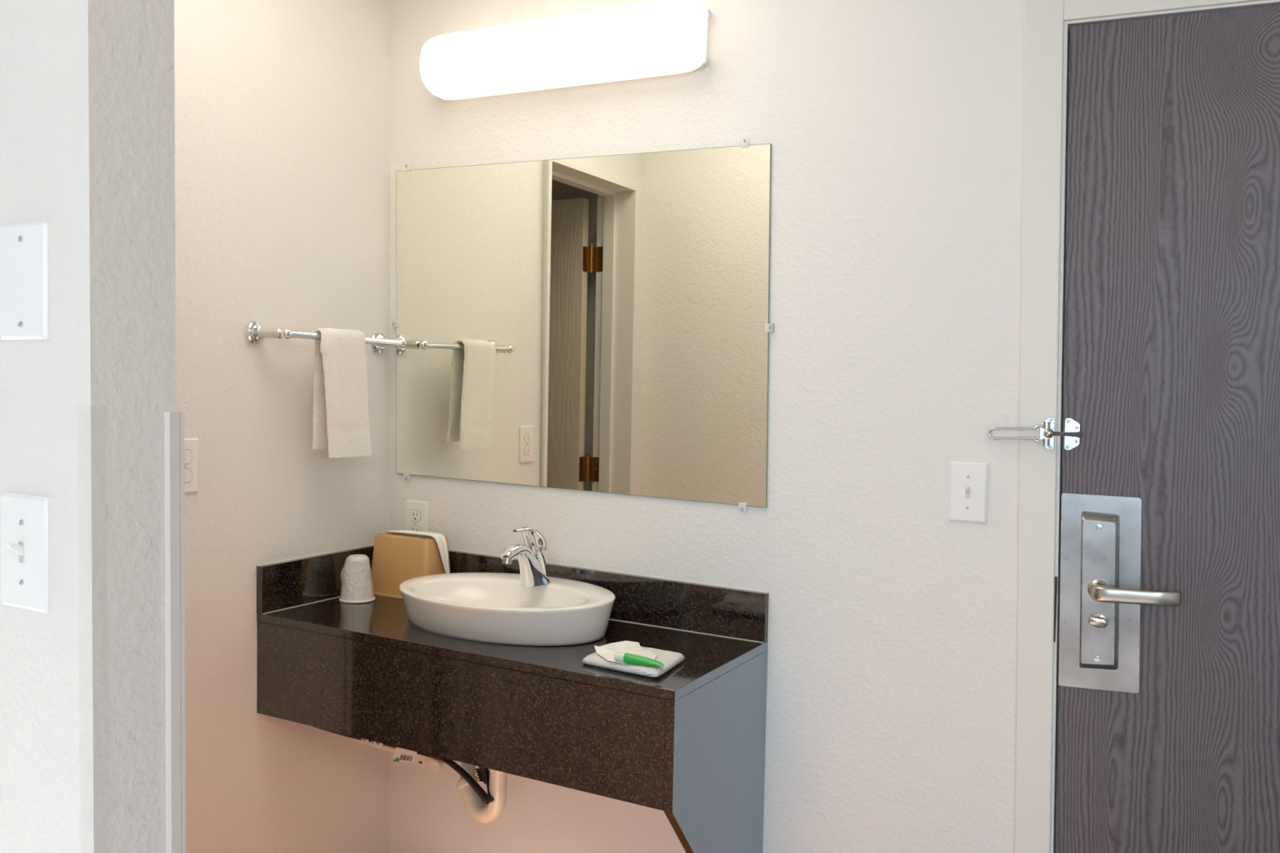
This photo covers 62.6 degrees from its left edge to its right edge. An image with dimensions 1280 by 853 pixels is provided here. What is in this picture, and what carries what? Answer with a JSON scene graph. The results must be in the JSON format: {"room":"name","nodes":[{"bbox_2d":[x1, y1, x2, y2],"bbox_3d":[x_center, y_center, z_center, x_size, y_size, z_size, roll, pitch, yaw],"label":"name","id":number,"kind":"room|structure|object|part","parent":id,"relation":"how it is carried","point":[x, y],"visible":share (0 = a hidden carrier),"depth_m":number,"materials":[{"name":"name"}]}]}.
{"room":"hotel room","nodes":[
{"label":"hotel room","id":0,"kind":"room"},
{"bbox_2d":[0,0,176,852],"bbox_3d":[-1.607,0.013,1.656,2.563,2.440,0.093,2,2,29],"label":"wall partition","id":1,"kind":"structure","parent":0,"point":[87,86],"depth_m":1.03,"materials":[{"name":"white paint"}]},
{"bbox_2d":[0,221,50,340],"bbox_3d":[-0.611,-0.143,1.042,0.079,0.114,0.007,2,2,29],"label":"blank plate","id":2,"kind":"object","parent":1,"relation":"attached to","point":[24,248],"visible":1,"depth_m":1.04,"materials":[{"name":"white plastic"}]},
{"bbox_2d":[0,492,51,613],"bbox_3d":[-0.619,0.126,1.046,0.079,0.114,0.019,2,2,29],"label":"light switch","id":3,"kind":"object","parent":1,"relation":"attached to","point":[25,519],"visible":1,"depth_m":1.04,"materials":[{"name":"white plastic"}]},
{"bbox_2d":[164,411,186,852],"bbox_3d":[-0.492,0.580,1.100,0.042,1.192,0.020,2,2,29],"label":"guard","id":4,"kind":"object","parent":1,"relation":"attached to","point":[174,421],"visible":0.82,"depth_m":1.08,"materials":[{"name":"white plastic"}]},
{"bbox_2d":[173,0,391,852],"bbox_3d":[-1.024,0.006,2.155,0.146,2.440,1.346,2,2,29],"label":"wall","id":5,"kind":"structure","parent":0,"point":[282,108],"depth_m":2.37,"materials":[{"name":"white paint"}]},
{"bbox_2d":[184,438,198,493],"bbox_3d":[-0.941,0.082,2.174,0.010,0.114,0.070,2,2,29],"label":"outlet","id":6,"kind":"object","parent":5,"relation":"attached to","point":[191,445],"visible":0.57,"depth_m":2.19,"materials":[{"name":"white plastic"}]},
{"bbox_2d":[184,468,191,482],"bbox_3d":[-0.941,0.102,2.175,0.002,0.028,0.034,2,2,29],"label":"receptacle","id":7,"kind":"object","parent":6,"relation":"attached to","point":[188,472],"depth_m":2.18,"materials":[{"name":"white plastic"}]},
{"bbox_2d":[184,449,192,463],"bbox_3d":[-0.940,0.063,2.173,0.002,0.028,0.034,2,2,29],"label":"receptacle","id":8,"kind":"object","parent":6,"relation":"attached to","point":[188,453],"depth_m":2.18,"materials":[{"name":"white plastic"}]},
{"bbox_2d":[246,320,406,353],"bbox_3d":[-0.721,-0.209,2.477,0.098,0.057,0.442,2,2,29],"label":"towel bar","id":9,"kind":"object","parent":5,"relation":"attached to","point":[255,331],"visible":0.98,"depth_m":2.33,"materials":[{"name":"silver metal"}]},
{"bbox_2d":[312,328,371,457],"bbox_3d":[-0.698,-0.078,2.453,0.057,0.298,0.161,2,2,29],"label":"hand towel","id":10,"kind":"object","parent":9,"relation":"hanging from","point":[340,388],"visible":1,"depth_m":2.42,"materials":[{"name":"white fabric"}]},
{"bbox_3d":[-0.683,-0.206,2.467,0.016,0.020,0.378,2,2,29],"label":"rod","id":11,"kind":"part","parent":9,"relation":"part of","materials":[{"name":"silver metal"}]},
{"bbox_2d":[388,0,1279,852],"bbox_3d":[1.304,0.069,1.715,4.800,2.440,0.140,2,2,29],"label":"wall","id":12,"kind":"structure","parent":0,"point":[893,128],"depth_m":2.13,"materials":[{"name":"white paint"}]},
{"bbox_2d":[352,738,447,772],"bbox_3d":[-0.676,0.759,2.600,0.186,0.088,0.480,-1,3,-44],"label":"supply pipe","id":13,"kind":"object","parent":12,"relation":"attached to","point":[436,765],"visible":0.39,"depth_m":2.49,"materials":[{"name":"beige plastic"}]},
{"bbox_3d":[-0.477,0.798,2.482,0.028,0.028,0.020,2,2,29],"label":"valve knob","id":14,"kind":"part","parent":13,"relation":"part of","materials":[{"name":"beige plastic"}]},
{"bbox_2d":[405,499,427,532],"bbox_3d":[-0.570,0.246,2.675,0.070,0.114,0.007,2,2,29],"label":"outlet","id":15,"kind":"object","parent":12,"relation":"attached to","point":[416,512],"visible":0.74,"depth_m":2.67,"materials":[{"name":"white plastic"}]},
{"bbox_2d":[409,524,420,531],"bbox_3d":[-0.571,0.266,2.674,0.034,0.028,0.002,2,2,29],"label":"receptacle","id":16,"kind":"object","parent":15,"relation":"attached to","point":[412,527],"depth_m":2.67,"materials":[{"name":"grey plastic"}]},
{"bbox_2d":[409,510,420,521],"bbox_3d":[-0.570,0.227,2.672,0.034,0.028,0.002,2,2,29],"label":"receptacle","id":17,"kind":"object","parent":15,"relation":"attached to","point":[415,515],"depth_m":2.67,"materials":[{"name":"grey plastic"}]},
{"bbox_2d":[256,544,768,852],"bbox_3d":[-0.299,0.705,2.295,1.052,0.771,0.429,2,2,29],"label":"countertop","id":18,"kind":"structure","parent":12,"relation":"attached to","point":[687,742],"depth_m":2.11,"materials":[{"name":"stone"}]},
{"bbox_2d":[338,554,375,603],"bbox_3d":[-0.675,0.362,2.516,0.084,0.107,0.084,2,2,29],"label":"cup","id":19,"kind":"object","parent":18,"relation":"on","point":[357,584],"visible":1,"depth_m":2.49,"materials":[{"name":"white"}]},
{"bbox_2d":[338,596,375,603],"bbox_3d":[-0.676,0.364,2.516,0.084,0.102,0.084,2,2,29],"label":"cup rim","id":20,"kind":"object","parent":19,"relation":"attached to","point":[343,599],"depth_m":2.48,"materials":[{"name":"white"}]},
{"bbox_2d":[371,532,450,599],"bbox_3d":[-0.566,0.341,2.593,0.197,0.148,0.108,2,2,29],"label":"ice bucket","id":21,"kind":"object","parent":18,"relation":"on","point":[397,558],"visible":0.7,"depth_m":2.55,"materials":[{"name":"brown plastic"}]},
{"bbox_2d":[386,530,449,573],"bbox_3d":[-0.548,0.316,2.584,0.179,0.116,0.042,2,2,29],"label":"paper liner","id":22,"kind":"object","parent":21,"relation":"on","point":[440,539],"visible":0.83,"depth_m":2.56,"materials":[{"name":"white paper"}]},
{"bbox_2d":[457,762,506,823],"bbox_3d":[-0.366,0.670,2.434,0.112,0.430,0.279,1,2,-13],"label":"trap","id":23,"kind":"object","parent":18,"relation":"attached to","point":[482,813],"visible":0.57,"depth_m":2.33,"materials":[{"name":"beige plastic"}]},
{"bbox_2d":[313,726,491,804],"bbox_3d":[-0.526,0.726,2.462,0.504,0.183,0.143,2,2,26],"label":"supply hose","id":24,"kind":"object","parent":23,"relation":"attached to","point":[453,766],"visible":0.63,"depth_m":2.34,"materials":[{"name":"grey rubber"}]},
{"bbox_2d":[392,746,417,762],"bbox_3d":[-0.530,0.744,2.371,0.071,0.035,0.001,2,2,29],"label":"paper tag","id":25,"kind":"object","parent":24,"relation":"attached to","point":[402,755],"visible":1,"depth_m":2.37,"materials":[{"name":"white paper"}]},
{"bbox_3d":[-0.383,0.772,2.490,0.049,0.104,0.184,2,2,14],"label":"wall arm","id":26,"kind":"part","parent":23,"relation":"part of","materials":[{"name":"beige plastic"}]},
{"bbox_2d":[448,759,493,802],"bbox_3d":[-0.519,0.726,2.474,0.504,0.183,0.143,2,2,26],"label":"supply hose","id":27,"kind":"object","parent":23,"relation":"attached to","point":[486,796],"visible":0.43,"depth_m":2.32,"materials":[{"name":"grey rubber"}]},
{"bbox_2d":[475,766,486,784],"bbox_3d":[-0.364,0.782,2.430,0.037,0.086,0.012,2,2,29],"label":"rod","id":28,"kind":"object","parent":23,"relation":"attached to","point":[481,775],"visible":0.47,"depth_m":2.43,"materials":[{"name":"grey"}]},
{"bbox_2d":[399,572,615,645],"bbox_3d":[-0.293,0.395,2.293,0.509,0.080,0.372,2,2,29],"label":"vessel sink","id":29,"kind":"object","parent":18,"relation":"in","point":[491,607],"visible":0.98,"depth_m":2.19,"materials":[{"name":"white ceramic"}]},
{"bbox_2d":[500,526,550,586],"bbox_3d":[-0.251,0.287,2.323,0.042,0.134,0.162,2,2,29],"label":"faucet","id":30,"kind":"object","parent":29,"relation":"on","point":[531,557],"visible":1,"depth_m":2.32,"materials":[{"name":"silver metal"}]},
{"bbox_3d":[-0.266,0.276,2.296,0.033,0.041,0.098,2,2,29],"label":"spout","id":31,"kind":"part","parent":30,"relation":"part of","materials":[{"name":"silver metal"}]},
{"bbox_3d":[-0.244,0.250,2.334,0.031,0.061,0.115,2,2,29],"label":"handle","id":32,"kind":"part","parent":30,"relation":"part of","materials":[{"name":"silver metal"}]},
{"bbox_2d":[582,646,684,677],"bbox_3d":[-0.009,0.445,2.014,0.176,0.017,0.155,2,2,29],"label":"washcloth","id":33,"kind":"object","parent":18,"relation":"on","point":[669,660],"visible":0.61,"depth_m":1.97,"materials":[{"name":"white fabric"}]},
{"bbox_2d":[594,640,657,663],"bbox_3d":[-0.029,0.428,2.015,0.104,0.014,0.147,0,2,-24],"label":"paper wrapper","id":34,"kind":"object","parent":33,"relation":"on","point":[607,651],"visible":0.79,"depth_m":2.02,"materials":[{"name":"white paper"}]},
{"bbox_2d":[614,652,664,666],"bbox_3d":[0.002,0.431,1.944,0.100,0.020,0.024,2,2,20],"label":"tube","id":35,"kind":"object","parent":33,"relation":"on","point":[628,658],"visible":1,"depth_m":1.94,"materials":[{"name":"green plastic"}]},
{"bbox_3d":[0.151,0.793,2.048,0.018,0.633,0.428,2,2,29],"label":"panel","id":36,"kind":"part","parent":18,"relation":"part of","materials":[{"name":"laminate"}]},
{"bbox_2d":[419,0,711,100],"bbox_3d":[-0.196,-0.851,2.378,0.744,0.150,0.114,4,3,29],"label":"vanity light","id":37,"kind":"object","parent":12,"relation":"attached to","point":[661,37],"visible":1,"depth_m":2.31,"materials":[{"name":"white plastic"}]},
{"bbox_2d":[391,139,771,510],"bbox_3d":[-0.178,-0.241,2.442,1.042,0.810,0.012,2,2,29],"label":"wall mirror","id":38,"kind":"object","parent":12,"relation":"attached to","point":[597,323],"visible":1,"depth_m":2.40,"materials":[{"name":"grey mirror"}]},
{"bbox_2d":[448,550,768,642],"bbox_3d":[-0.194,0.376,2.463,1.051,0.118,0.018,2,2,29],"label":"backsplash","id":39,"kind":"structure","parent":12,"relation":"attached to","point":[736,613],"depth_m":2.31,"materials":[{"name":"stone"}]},
{"bbox_2d":[948,461,988,523],"bbox_3d":[0.623,0.126,2.003,0.070,0.114,0.019,2,2,29],"label":"light switch","id":40,"kind":"object","parent":12,"relation":"attached to","point":[968,482],"visible":1,"depth_m":2.01,"materials":[{"name":"white plastic"}]},
{"bbox_2d":[987,417,1054,449],"bbox_3d":[0.703,0.012,1.944,0.116,0.060,0.016,2,2,29],"label":"guard","id":41,"kind":"object","parent":12,"relation":"attached to","point":[1049,423],"visible":0.99,"depth_m":1.93,"materials":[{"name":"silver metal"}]},
{"bbox_3d":[0.746,0.013,1.928,0.026,0.060,0.003,2,2,29],"label":"plate","id":42,"kind":"part","parent":41,"relation":"part of","materials":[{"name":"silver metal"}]},
{"bbox_2d":[1053,576,1057,642],"bbox_3d":[0.762,0.336,1.934,0.007,0.120,0.002,2,2,29],"label":"trim","id":43,"kind":"structure","parent":12,"relation":"attached to","point":[1055,577],"depth_m":1.93,"materials":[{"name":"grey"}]},
{"bbox_2d":[1014,0,1279,852],"bbox_3d":[1.192,0.242,1.775,1.076,2.085,0.153,2,2,29],"label":"trim","id":44,"kind":"structure","parent":12,"relation":"attached to","point":[1046,22],"depth_m":1.93,"materials":[{"name":"white paint"}]},
{"bbox_2d":[1043,4,1279,852],"bbox_3d":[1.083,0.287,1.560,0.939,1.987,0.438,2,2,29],"label":"door","id":45,"kind":"structure","parent":12,"relation":"in","point":[1168,713],"depth_m":1.84,"materials":[{"name":"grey wood"}]},
{"bbox_3d":[0.831,0.302,1.902,0.141,0.356,0.002,2,2,29],"label":"scar plate","id":46,"kind":"part","parent":45,"relation":"part of","materials":[{"name":"metal"}]},
{"bbox_3d":[0.857,0.294,1.829,0.151,0.038,0.051,2,2,29],"label":"lever","id":47,"kind":"part","parent":45,"relation":"part of","materials":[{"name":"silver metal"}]}
]}

